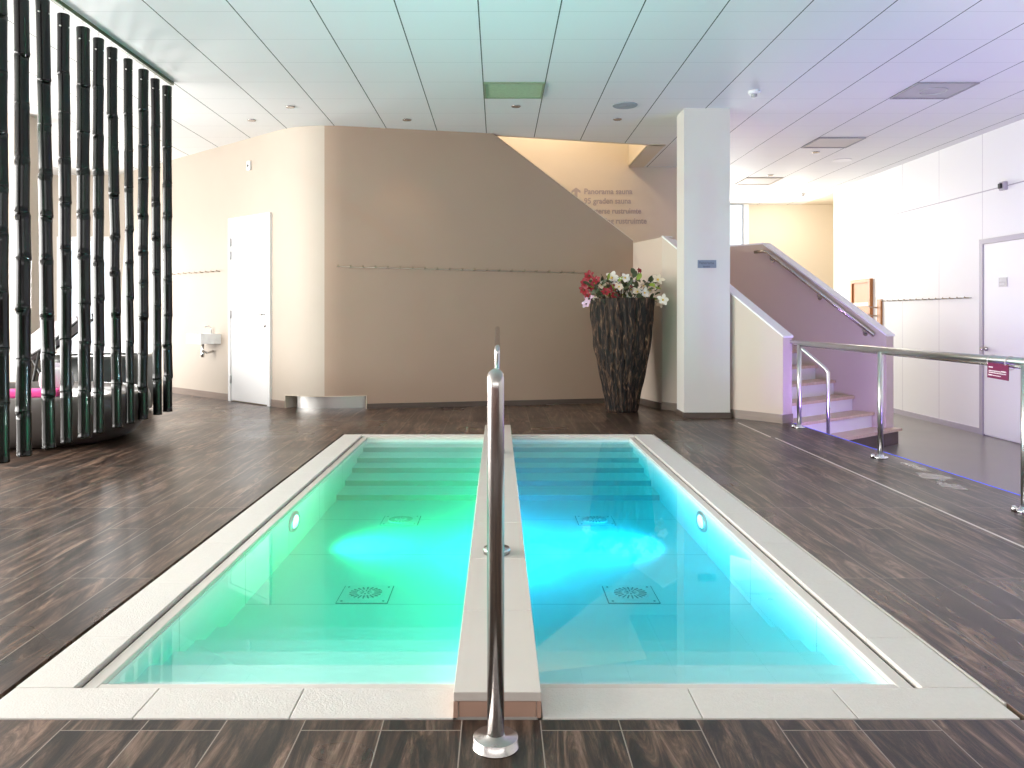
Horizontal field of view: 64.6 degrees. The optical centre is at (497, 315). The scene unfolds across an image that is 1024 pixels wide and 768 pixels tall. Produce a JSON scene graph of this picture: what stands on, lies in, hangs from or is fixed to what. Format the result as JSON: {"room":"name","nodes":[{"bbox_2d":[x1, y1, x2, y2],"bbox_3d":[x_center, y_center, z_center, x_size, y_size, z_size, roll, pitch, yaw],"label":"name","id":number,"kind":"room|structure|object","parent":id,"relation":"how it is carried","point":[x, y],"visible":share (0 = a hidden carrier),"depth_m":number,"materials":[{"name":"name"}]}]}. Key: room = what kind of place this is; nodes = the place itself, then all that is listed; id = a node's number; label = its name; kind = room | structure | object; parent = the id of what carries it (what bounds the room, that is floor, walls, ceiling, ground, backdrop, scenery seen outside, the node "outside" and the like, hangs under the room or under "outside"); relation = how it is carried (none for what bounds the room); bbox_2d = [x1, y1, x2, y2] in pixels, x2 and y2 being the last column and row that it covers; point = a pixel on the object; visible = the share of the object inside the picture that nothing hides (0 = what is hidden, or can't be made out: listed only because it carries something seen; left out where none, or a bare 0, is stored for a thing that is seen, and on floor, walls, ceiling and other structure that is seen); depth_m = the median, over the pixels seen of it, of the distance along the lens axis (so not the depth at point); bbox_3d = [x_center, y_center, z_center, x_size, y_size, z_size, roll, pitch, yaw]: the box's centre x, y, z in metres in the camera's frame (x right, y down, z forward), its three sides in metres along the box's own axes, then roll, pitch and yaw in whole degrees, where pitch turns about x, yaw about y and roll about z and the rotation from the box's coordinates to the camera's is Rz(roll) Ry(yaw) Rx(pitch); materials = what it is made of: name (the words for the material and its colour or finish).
{"room":"indoor spa pool","nodes":[
{"label":"indoor spa pool","id":0,"kind":"room"},
{"bbox_2d":[53,175,119,353],"bbox_3d":[-6.850,-0.570,12.935,2.300,3.340,0.130,0,0,0],"label":"wall","id":1,"kind":"structure","parent":0,"point":[55,177],"depth_m":12.87,"materials":[{"name":"beige paint"}]},
{"bbox_2d":[57,237,108,353],"bbox_3d":[-6.475,-0.080,12.900,1.050,2.360,0.100,0,0,0],"label":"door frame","id":2,"kind":"structure","parent":1,"relation":"in","point":[72,238],"depth_m":12.85,"materials":[{"name":"white paint"}]},
{"bbox_2d":[120,126,323,405],"bbox_3d":[-4.013,-0.570,11.169,5.131,3.340,0.364,0,0,40],"label":"wall","id":3,"kind":"structure","parent":0,"point":[285,179],"depth_m":10.31,"materials":[{"name":"beige paint"}]},
{"bbox_2d":[162,386,227,399],"bbox_3d":[-4.732,1.058,11.667,3.392,0.085,0.012,0,0,42],"label":"baseboard","id":4,"kind":"structure","parent":3,"relation":"attached to","point":[223,396],"depth_m":11.04,"materials":[{"name":"tile"}]},
{"bbox_2d":[172,270,219,274],"bbox_3d":[-4.153,-0.598,11.105,1.259,0.026,0.061,0,0,42],"label":"coat rack","id":5,"kind":"object","parent":3,"relation":"attached to","point":[205,270],"visible":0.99,"depth_m":11.08,"materials":[{"name":"silver metal"}]},
{"bbox_2d":[186,326,220,356],"bbox_3d":[-3.897,0.335,10.725,0.400,0.420,0.285,0,0,42],"label":"washbasin","id":6,"kind":"object","parent":3,"relation":"attached to","point":[200,338],"visible":1,"depth_m":10.64,"materials":[{"name":"white ceramic"}]},
{"bbox_2d":[247,161,250,170],"bbox_3d":[-3.137,-1.890,10.193,0.070,0.120,0.036,0,0,42],"label":"wall sensor","id":7,"kind":"object","parent":3,"relation":"attached to","point":[248,162],"visible":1,"depth_m":10.17,"materials":[{"name":"white plastic"}]},
{"bbox_2d":[228,212,271,406],"bbox_3d":[-3.144,-0.080,10.165,0.980,2.360,0.086,0,0,42],"label":"door","id":8,"kind":"structure","parent":3,"relation":"in","point":[249,284],"depth_m":10.16,"materials":[{"name":"white paint"}]},
{"bbox_2d":[271,399,284,407],"bbox_3d":[-2.656,1.058,9.773,0.270,0.085,0.017,0,0,40],"label":"baseboard","id":9,"kind":"structure","parent":3,"relation":"attached to","point":[274,403],"depth_m":9.75,"materials":[{"name":"tile"}]},
{"bbox_2d":[285,395,366,408],"bbox_3d":[-2.052,1.022,9.673,0.997,0.157,0.299,0,0,4],"label":"trim","id":10,"kind":"structure","parent":3,"relation":"attached to","point":[290,400],"depth_m":9.71,"materials":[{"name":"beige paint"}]},
{"bbox_2d":[324,126,632,407],"bbox_3d":[-0.173,-0.570,9.996,3.847,3.340,0.218,0,0,-11],"label":"wall","id":11,"kind":"structure","parent":0,"point":[394,198],"depth_m":9.82,"materials":[{"name":"brown paint"}]},
{"bbox_2d":[337,264,587,272],"bbox_3d":[-0.386,-0.569,9.826,3.076,0.071,0.076,0,0,-12],"label":"coat rack","id":12,"kind":"object","parent":11,"relation":"attached to","point":[375,266],"visible":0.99,"depth_m":9.81,"materials":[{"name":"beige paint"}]},
{"bbox_2d":[367,398,604,408],"bbox_3d":[0.085,1.070,9.963,3.355,0.060,0.012,0,0,-12],"label":"baseboard","id":13,"kind":"structure","parent":11,"relation":"attached to","point":[593,400],"depth_m":9.88,"materials":[{"name":"brown wood"}]},
{"bbox_2d":[493,134,632,239],"bbox_3d":[0.805,-1.606,10.214,1.840,1.292,0.170,0,0,-12],"label":"trim","id":14,"kind":"structure","parent":11,"relation":"attached to","point":[493,134],"depth_m":10.18,"materials":[{"name":"beige paint"}]},
{"bbox_2d":[0,391,1023,767],"bbox_3d":[-2.190,1.160,4.735,11.620,0.120,16.270,0,0,0],"label":"floor","id":15,"kind":"structure","parent":0,"point":[85,529],"depth_m":3.66,"materials":[{"name":"brown wood"}]},
{"bbox_2d":[8,113,39,381],"bbox_3d":[-5.420,-0.570,9.120,0.400,3.340,0.360,0,0,0],"label":"column","id":16,"kind":"structure","parent":15,"relation":"on","point":[34,170],"depth_m":9.06,"materials":[{"name":"beige paint"}]},
{"bbox_2d":[31,313,92,380],"bbox_3d":[-4.657,0.533,8.540,0.664,1.127,0.308,0,0,0],"label":"reclining chair","id":17,"kind":"object","parent":15,"relation":"on","point":[36,336],"visible":0.25,"depth_m":8.40,"materials":[{"name":"grey fabric"}]},
{"bbox_2d":[10,381,150,448],"bbox_3d":[-4.220,0.880,7.350,2.154,0.440,1.822,0,0,0],"label":"pod","id":18,"kind":"object","parent":15,"relation":"on","point":[110,433],"visible":0.23,"depth_m":6.76,"materials":[{"name":"grey paint"}]},
{"bbox_2d":[39,367,73,387],"bbox_3d":[-3.950,0.570,7.250,0.280,0.220,0.148,0,0,-27],"label":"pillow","id":19,"kind":"object","parent":18,"relation":"on","point":[57,369],"visible":0.16,"depth_m":7.20,"materials":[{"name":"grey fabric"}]},
{"bbox_2d":[10,388,124,397],"bbox_3d":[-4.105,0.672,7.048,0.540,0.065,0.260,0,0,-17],"label":"cushion","id":20,"kind":"object","parent":18,"relation":"on","point":[35,392],"visible":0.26,"depth_m":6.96,"materials":[{"name":"pink fabric"}]},
{"bbox_2d":[40,352,152,407],"bbox_3d":[-4.580,0.770,9.320,1.200,0.660,1.200,0,0,0],"label":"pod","id":21,"kind":"object","parent":15,"relation":"on","point":[107,356],"visible":0.17,"depth_m":8.94,"materials":[{"name":"grey plastic"}]},
{"bbox_2d":[0,434,483,719],"bbox_3d":[-0.748,1.265,4.873,1.365,0.330,5.314,0,0,0],"label":"plunge pool","id":22,"kind":"object","parent":15,"relation":"in","point":[339,593],"visible":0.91,"depth_m":3.45,"materials":[{"name":"liquid"}]},
{"bbox_2d":[289,511,299,531],"bbox_3d":[-1.191,1.205,4.750,0.018,0.112,0.217,0,0,0],"label":"lamp","id":23,"kind":"object","parent":22,"relation":"attached to","point":[294,516],"depth_m":4.71,"materials":[{"name":"white glass"}]},
{"bbox_2d":[297,396,364,407],"bbox_3d":[-2.003,1.025,9.700,0.822,0.150,0.108,0,0,2],"label":"cover","id":24,"kind":"object","parent":15,"relation":"on","point":[302,401],"visible":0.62,"depth_m":9.67,"materials":[{"name":"silver metal"}]},
{"bbox_2d":[472,368,518,758],"bbox_3d":[-0.006,0.618,2.794,0.120,0.965,1.568,0,0,0],"label":"handrail","id":25,"kind":"object","parent":15,"relation":"on","point":[495,740],"visible":1,"depth_m":2.05,"materials":[{"name":"metal"}]},
{"bbox_2d":[453,425,540,719],"bbox_3d":[-0.002,1.200,4.933,0.240,0.341,5.432,0,0,0],"label":"divider","id":26,"kind":"object","parent":15,"relation":"on","point":[522,689],"visible":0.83,"depth_m":2.69,"materials":[{"name":"stone"}]},
{"bbox_2d":[494,326,504,452],"bbox_3d":[-0.006,0.562,6.801,0.120,0.934,1.518,0,0,0],"label":"handrail","id":27,"kind":"object","parent":26,"relation":"on","point":[497,329],"visible":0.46,"depth_m":6.09,"materials":[{"name":"metal"}]},
{"bbox_2d":[590,298,654,412],"bbox_3d":[1.436,0.448,9.356,0.743,1.305,0.746,0,0,0],"label":"planter","id":28,"kind":"object","parent":15,"relation":"on","point":[621,327],"visible":1,"depth_m":9.12,"materials":[{"name":"black wood"}]},
{"bbox_2d":[579,268,668,307],"bbox_3d":[1.436,-0.322,9.318,1.013,0.488,0.558,0,0,2],"label":"flower arrangement","id":29,"kind":"object","parent":28,"relation":"in","point":[628,287],"visible":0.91,"depth_m":9.21,"materials":[{"name":"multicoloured plant"}]},
{"bbox_2d":[677,108,729,411],"bbox_3d":[2.254,-0.570,8.908,0.496,3.340,0.345,0,0,0],"label":"column","id":30,"kind":"structure","parent":15,"relation":"on","point":[703,134],"depth_m":8.74,"materials":[{"name":"paint"}]},
{"bbox_2d":[676,409,730,417],"bbox_3d":[2.254,1.070,8.908,0.520,0.060,0.369,0,0,0],"label":"baseboard","id":31,"kind":"structure","parent":30,"relation":"attached to","point":[678,412],"depth_m":8.72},
{"bbox_2d":[698,260,715,267],"bbox_3d":[2.253,-0.561,8.732,0.200,0.085,0.007,0,0,0],"label":"sign plate","id":32,"kind":"object","parent":30,"relation":"attached to","point":[701,263],"visible":1,"depth_m":8.73,"materials":[{"name":"blue"}]},
{"bbox_2d":[512,434,1019,719],"bbox_3d":[0.748,1.265,4.873,1.365,0.330,5.314,0,0,0],"label":"plunge pool","id":33,"kind":"object","parent":15,"relation":"in","point":[656,593],"visible":0.9,"depth_m":3.43,"materials":[{"name":"liquid"}]},
{"bbox_2d":[696,511,706,531],"bbox_3d":[1.191,1.205,4.750,0.018,0.112,0.217,0,0,0],"label":"lamp","id":34,"kind":"object","parent":33,"relation":"attached to","point":[701,516],"depth_m":4.71,"materials":[{"name":"white glass"}]},
{"bbox_2d":[790,340,829,433],"bbox_3d":[3.172,0.851,8.226,0.089,1.218,0.475,0,0,-38],"label":"handrail","id":35,"kind":"object","parent":15,"relation":"on","point":[805,351],"visible":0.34,"depth_m":8.07,"materials":[{"name":"silver metal"}]},
{"bbox_2d":[653,434,1006,707],"bbox_3d":[1.440,1.109,4.915,0.007,0.021,5.230,0,0,0],"label":"sealant","id":36,"kind":"structure","parent":15,"relation":"on","point":[958,668],"depth_m":3.08,"materials":[{"name":"beige plastic"}]},
{"bbox_2d":[776,438,1023,547],"bbox_3d":[2.501,1.099,4.150,0.013,0.002,6.300,0,0,0],"label":"floor strip","id":37,"kind":"object","parent":15,"relation":"on","point":[776,438],"visible":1,"depth_m":4.82,"materials":[{"name":"silver metal"}]},
{"bbox_2d":[791,340,1023,513],"bbox_3d":[2.950,0.665,5.350,0.131,0.869,5.500,0,0,0],"label":"railing","id":38,"kind":"object","parent":15,"relation":"on","point":[979,359],"visible":1,"depth_m":6.06,"materials":[{"name":"silver metal"}]},
{"bbox_2d":[987,354,1014,380],"bbox_3d":[2.960,0.301,4.750,0.066,0.143,0.203,0,0,0],"label":"sign","id":39,"kind":"object","parent":38,"relation":"attached to","point":[994,370],"visible":0.95,"depth_m":4.74,"materials":[{"name":"pink"}]},
{"bbox_2d":[988,366,1005,376],"bbox_3d":[2.929,0.327,4.755,0.001,0.057,0.169,0,0,0],"label":"print","id":40,"kind":"object","parent":39,"relation":"attached to","point":[993,371],"depth_m":4.75,"materials":[{"name":"white"}]},
{"bbox_2d":[794,423,1020,495],"bbox_3d":[3.128,1.109,6.450,0.010,0.022,3.705,0,0,-3],"label":"led strip","id":41,"kind":"object","parent":15,"relation":"attached to","point":[794,423],"visible":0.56,"depth_m":5.95,"materials":[{"name":"blue"}]},
{"bbox_2d":[900,462,931,471],"bbox_3d":[3.042,1.099,5.896,0.102,0.001,0.376,0,0,0],"label":"worn patch","id":42,"kind":"object","parent":15,"relation":"on","point":[913,466],"visible":1,"depth_m":5.91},
{"bbox_2d":[915,472,953,480],"bbox_3d":[2.982,1.099,5.542,0.210,0.001,0.300,0,0,0],"label":"worn patch","id":43,"kind":"object","parent":15,"relation":"on","point":[922,475],"visible":1,"depth_m":5.54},
{"bbox_2d":[936,481,968,489],"bbox_3d":[2.937,1.099,5.253,0.143,0.001,0.284,0,0,0],"label":"worn patch","id":44,"kind":"object","parent":15,"relation":"on","point":[954,486],"visible":1,"depth_m":5.25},
{"bbox_2d":[7,0,1023,204],"bbox_3d":[-0.950,-2.300,6.450,14.100,0.120,19.900,0,0,0],"label":"ceiling","id":45,"kind":"structure","parent":0,"point":[819,68],"depth_m":7.27,"materials":[{"name":"white paint"}]},
{"bbox_2d":[50,0,173,84],"bbox_3d":[-3.120,-2.225,5.480,0.030,0.030,4.560,0,0,0],"label":"ceiling track","id":46,"kind":"object","parent":45,"relation":"attached to","point":[59,3],"visible":1,"depth_m":6.49,"materials":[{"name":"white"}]},
{"bbox_2d":[0,0,9,463],"bbox_3d":[-3.121,-0.644,5.086,0.094,3.132,0.119,0,0,0],"label":"bamboo pole","id":47,"kind":"object","parent":46,"relation":"hanging from","point":[4,165],"visible":1,"depth_m":5.07,"materials":[{"name":"black wood"}]},
{"bbox_2d":[13,0,32,456],"bbox_3d":[-3.120,-0.645,5.314,0.107,3.131,0.138,0,0,0],"label":"bamboo pole","id":48,"kind":"object","parent":46,"relation":"hanging from","point":[22,261],"visible":1,"depth_m":5.29,"materials":[{"name":"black wood"}]},
{"bbox_2d":[35,0,55,448],"bbox_3d":[-3.118,-0.645,5.585,0.099,3.129,0.175,0,0,0],"label":"bamboo pole","id":49,"kind":"object","parent":46,"relation":"hanging from","point":[42,7],"visible":1,"depth_m":5.56,"materials":[{"name":"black wood"}]},
{"bbox_2d":[57,8,72,443],"bbox_3d":[-3.121,-0.647,5.835,0.092,3.127,0.135,0,0,0],"label":"bamboo pole","id":50,"kind":"object","parent":46,"relation":"hanging from","point":[63,19],"visible":1,"depth_m":5.81,"materials":[{"name":"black wood"}]},
{"bbox_2d":[76,25,91,437],"bbox_3d":[-3.120,-0.648,6.098,0.106,3.124,0.121,0,0,0],"label":"bamboo pole","id":51,"kind":"object","parent":46,"relation":"hanging from","point":[83,84],"visible":1,"depth_m":6.07,"materials":[{"name":"black wood"}]},
{"bbox_2d":[92,33,104,432],"bbox_3d":[-3.122,-0.649,6.329,0.094,3.122,0.093,0,0,-45],"label":"bamboo pole","id":52,"kind":"object","parent":46,"relation":"hanging from","point":[98,43],"visible":1,"depth_m":6.29,"materials":[{"name":"black wood"}]},
{"bbox_2d":[106,46,122,427],"bbox_3d":[-3.119,-0.649,6.588,0.095,3.121,0.175,0,0,0],"label":"bamboo pole","id":53,"kind":"object","parent":46,"relation":"hanging from","point":[111,52],"visible":1,"depth_m":6.56,"materials":[{"name":"black wood"}]},
{"bbox_2d":[123,57,134,423],"bbox_3d":[-3.119,-0.651,6.846,0.081,3.118,0.115,0,0,0],"label":"bamboo pole","id":54,"kind":"object","parent":46,"relation":"hanging from","point":[127,62],"visible":1,"depth_m":6.82,"materials":[{"name":"black wood"}]},
{"bbox_2d":[137,65,148,419],"bbox_3d":[-3.120,-0.652,7.120,0.100,3.116,0.103,0,0,-28],"label":"bamboo pole","id":55,"kind":"object","parent":46,"relation":"hanging from","point":[143,74],"visible":1,"depth_m":7.09,"materials":[{"name":"black wood"}]},
{"bbox_2d":[150,77,161,414],"bbox_3d":[-3.121,-0.653,7.394,0.090,3.115,0.143,0,0,0],"label":"bamboo pole","id":56,"kind":"object","parent":46,"relation":"hanging from","point":[154,82],"visible":1,"depth_m":7.37,"materials":[{"name":"black wood"}]},
{"bbox_2d":[162,85,172,411],"bbox_3d":[-3.118,-0.654,7.643,0.101,3.112,0.109,0,0,-21],"label":"bamboo pole","id":57,"kind":"object","parent":46,"relation":"hanging from","point":[167,281],"visible":1,"depth_m":7.61,"materials":[{"name":"black wood"}]},
{"bbox_2d":[483,82,544,98],"bbox_3d":[0.155,-2.233,8.028,0.589,0.014,0.543,0,0,0],"label":"ceiling panel","id":58,"kind":"object","parent":45,"relation":"attached to","point":[492,90],"visible":1,"depth_m":8.02,"materials":[{"name":"green"}]},
{"bbox_2d":[612,102,637,108],"bbox_3d":[1.348,-2.234,8.599,0.264,0.012,0.264,0,0,0],"label":"ceiling speaker","id":59,"kind":"object","parent":45,"relation":"attached to","point":[620,105],"visible":1,"depth_m":8.59,"materials":[{"name":"grey"}]},
{"bbox_2d":[748,89,759,97],"bbox_3d":[2.549,-2.209,8.064,0.120,0.062,0.120,0,0,0],"label":"smoke detector","id":60,"kind":"object","parent":45,"relation":"attached to","point":[754,92],"visible":1,"depth_m":8.03,"materials":[{"name":"white paint"}]},
{"bbox_2d":[735,177,782,184],"bbox_3d":[4.319,-2.233,13.425,0.592,0.014,0.650,0,0,0],"label":"ceiling light","id":61,"kind":"object","parent":45,"relation":"in","point":[749,180],"visible":1,"depth_m":13.35,"materials":[{"name":"beige plastic"}]},
{"bbox_2d":[801,137,865,147],"bbox_3d":[4.319,-2.233,10.450,0.592,0.014,0.600,0,0,0],"label":"ceiling vent","id":62,"kind":"object","parent":45,"relation":"in","point":[821,142],"visible":1,"depth_m":10.43,"materials":[{"name":"grey metal"}]},
{"bbox_2d":[832,158,851,161],"bbox_3d":[4.939,-2.235,11.631,0.264,0.010,0.264,0,0,0],"label":"ceiling speaker","id":63,"kind":"object","parent":45,"relation":"attached to","point":[840,159],"visible":1,"depth_m":11.63,"materials":[{"name":"white paint"}]},
{"bbox_2d":[890,82,979,98],"bbox_3d":[4.319,-2.233,8.039,0.592,0.014,0.563,0,0,0],"label":"ceiling vent","id":64,"kind":"object","parent":45,"relation":"in","point":[920,90],"visible":1,"depth_m":8.02,"materials":[{"name":"grey metal"}]},
{"bbox_2d":[498,136,646,166],"bbox_3d":[0.235,-3.420,10.900,3.670,2.361,2.800,0,0,0],"label":"wall","id":65,"kind":"structure","parent":0,"point":[540,152],"depth_m":12.19,"materials":[{"name":"beige paint"}]},
{"bbox_2d":[496,135,665,166],"bbox_3d":[0.770,-2.243,10.409,4.403,0.014,1.430,0,0,-37],"label":"trim","id":66,"kind":"structure","parent":65,"relation":"attached to","point":[651,150],"depth_m":10.88,"materials":[{"name":"beige paint"}]},
{"bbox_2d":[538,167,676,242],"bbox_3d":[0.800,-0.570,12.250,4.800,3.339,0.120,0,0,0],"label":"wall","id":67,"kind":"structure","parent":0,"point":[654,189],"depth_m":12.19,"materials":[{"name":"beige paint"}]},
{"bbox_2d":[571,188,646,224],"bbox_3d":[1.672,-1.648,12.187,1.132,0.571,0.004,0,0,0],"label":"lettering","id":68,"kind":"object","parent":67,"relation":"attached to","point":[575,190],"depth_m":12.19,"materials":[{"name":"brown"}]},
{"bbox_2d":[633,237,791,414],"bbox_3d":[2.297,0.265,9.297,0.371,2.390,2.364,0,0,-30],"label":"wall","id":69,"kind":"structure","parent":0,"point":[760,357],"depth_m":8.74,"materials":[{"name":"beige paint"}]},
{"bbox_2d":[639,398,660,408],"bbox_3d":[1.822,1.062,9.937,0.012,0.075,0.811,0,0,-15],"label":"baseboard","id":70,"kind":"structure","parent":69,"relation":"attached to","point":[645,402],"depth_m":9.82,"materials":[{"name":"brown wood"}]},
{"bbox_2d":[661,402,792,423],"bbox_3d":[2.489,1.055,8.961,0.175,0.090,1.608,0,0,-38],"label":"baseboard","id":71,"kind":"structure","parent":69,"relation":"attached to","point":[741,414],"depth_m":8.53,"materials":[{"name":"tile"}]},
{"bbox_2d":[662,235,792,337],"bbox_3d":[2.494,-0.363,8.964,0.179,1.174,1.608,0,0,-38],"label":"trim","id":72,"kind":"structure","parent":69,"relation":"attached to","point":[739,296],"depth_m":8.62,"materials":[{"name":"white paint"}]},
{"bbox_2d":[749,193,833,288],"bbox_3d":[3.550,-0.390,15.360,8.100,3.900,2.120,0,0,0],"label":"wall","id":73,"kind":"structure","parent":0,"point":[804,232],"depth_m":16.30,"materials":[{"name":"beige paint"}]},
{"bbox_2d":[741,204,748,243],"bbox_3d":[3.965,-0.770,16.320,2.130,2.940,0.160,0,0,0],"label":"window","id":74,"kind":"structure","parent":73,"relation":"in","point":[745,207],"depth_m":16.24,"materials":[{"name":"white paint"}]},
{"bbox_2d":[730,244,892,427],"bbox_3d":[3.413,0.265,10.651,0.170,2.390,3.490,0,0,-38],"label":"wall","id":75,"kind":"structure","parent":0,"point":[771,287],"depth_m":9.86,"materials":[{"name":"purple paint"}]},
{"bbox_2d":[730,243,894,335],"bbox_3d":[3.417,-0.358,10.646,0.186,1.183,3.502,0,0,-38],"label":"trim","id":76,"kind":"structure","parent":75,"relation":"attached to","point":[847,303],"depth_m":9.86,"materials":[{"name":"white paint"}]},
{"bbox_2d":[754,250,874,336],"bbox_3d":[3.838,-0.305,9.904,0.081,1.093,1.590,0,0,-38],"label":"handrail","id":77,"kind":"object","parent":75,"relation":"attached to","point":[865,331],"visible":1,"depth_m":9.82,"materials":[{"name":"metal"}]},
{"bbox_2d":[834,119,1023,443],"bbox_3d":[6.035,-0.390,5.450,0.130,3.700,17.900,0,0,0],"label":"wall","id":78,"kind":"structure","parent":0,"point":[915,228],"depth_m":11.10,"materials":[{"name":"white paint"}]},
{"bbox_2d":[850,278,872,317],"bbox_3d":[5.945,0.430,13.260,0.050,2.060,0.720,0,0,0],"label":"door","id":79,"kind":"structure","parent":78,"relation":"in","point":[861,290],"depth_m":13.18,"materials":[{"name":"brown wood"}]},
{"bbox_2d":[868,299,881,324],"bbox_3d":[5.920,0.030,12.689,0.094,0.580,0.236,0,0,-35],"label":"wall rack","id":80,"kind":"object","parent":78,"relation":"attached to","point":[879,302],"visible":0.48,"depth_m":12.61,"materials":[{"name":"brown wood"}]},
{"bbox_2d":[881,296,971,300],"bbox_3d":[5.932,-0.237,11.350,0.076,0.025,2.300,0,0,0],"label":"coat rack","id":81,"kind":"object","parent":78,"relation":"attached to","point":[964,296],"visible":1,"depth_m":11.24,"materials":[{"name":"grey"}]},
{"bbox_2d":[893,408,978,433],"bbox_3d":[5.964,1.425,12.145,0.012,0.070,4.310,0,0,0],"label":"baseboard","id":82,"kind":"structure","parent":78,"relation":"attached to","point":[897,411],"depth_m":10.96,"materials":[{"name":"grey"}]},
{"bbox_2d":[979,233,1023,442],"bbox_3d":[5.923,0.260,9.465,0.095,2.400,1.070,0,0,0],"label":"door","id":83,"kind":"structure","parent":78,"relation":"in","point":[1001,309],"depth_m":9.57,"materials":[{"name":"grey wood"}]},
{"bbox_2d":[999,277,1006,286],"bbox_3d":[5.946,-0.400,9.540,0.008,0.110,0.160,0,0,0],"label":"sign plate","id":84,"kind":"object","parent":83,"relation":"attached to","point":[1003,280],"visible":1,"depth_m":9.52,"materials":[{"name":"grey plastic"}]},
{"bbox_2d":[998,181,1007,190],"bbox_3d":[5.933,-1.530,9.530,0.075,0.100,0.100,0,0,0],"label":"security camera","id":85,"kind":"object","parent":78,"relation":"attached to","point":[1002,186],"visible":1,"depth_m":9.49,"materials":[{"name":"grey plastic"}]},
{"bbox_2d":[875,413,1020,494],"bbox_3d":[3.050,1.510,6.500,6.100,0.100,19.800,0,0,0],"label":"floor","id":86,"kind":"structure","parent":0,"point":[996,462],"depth_m":8.73,"materials":[{"name":"concrete"}]},
{"bbox_2d":[792,350,901,448],"bbox_3d":[2.754,0.690,10.200,1.765,1.540,3.790,0,0,-38],"label":"staircase","id":87,"kind":"structure","parent":86,"relation":"on","point":[846,423],"depth_m":9.13,"materials":[{"name":"white tile"}]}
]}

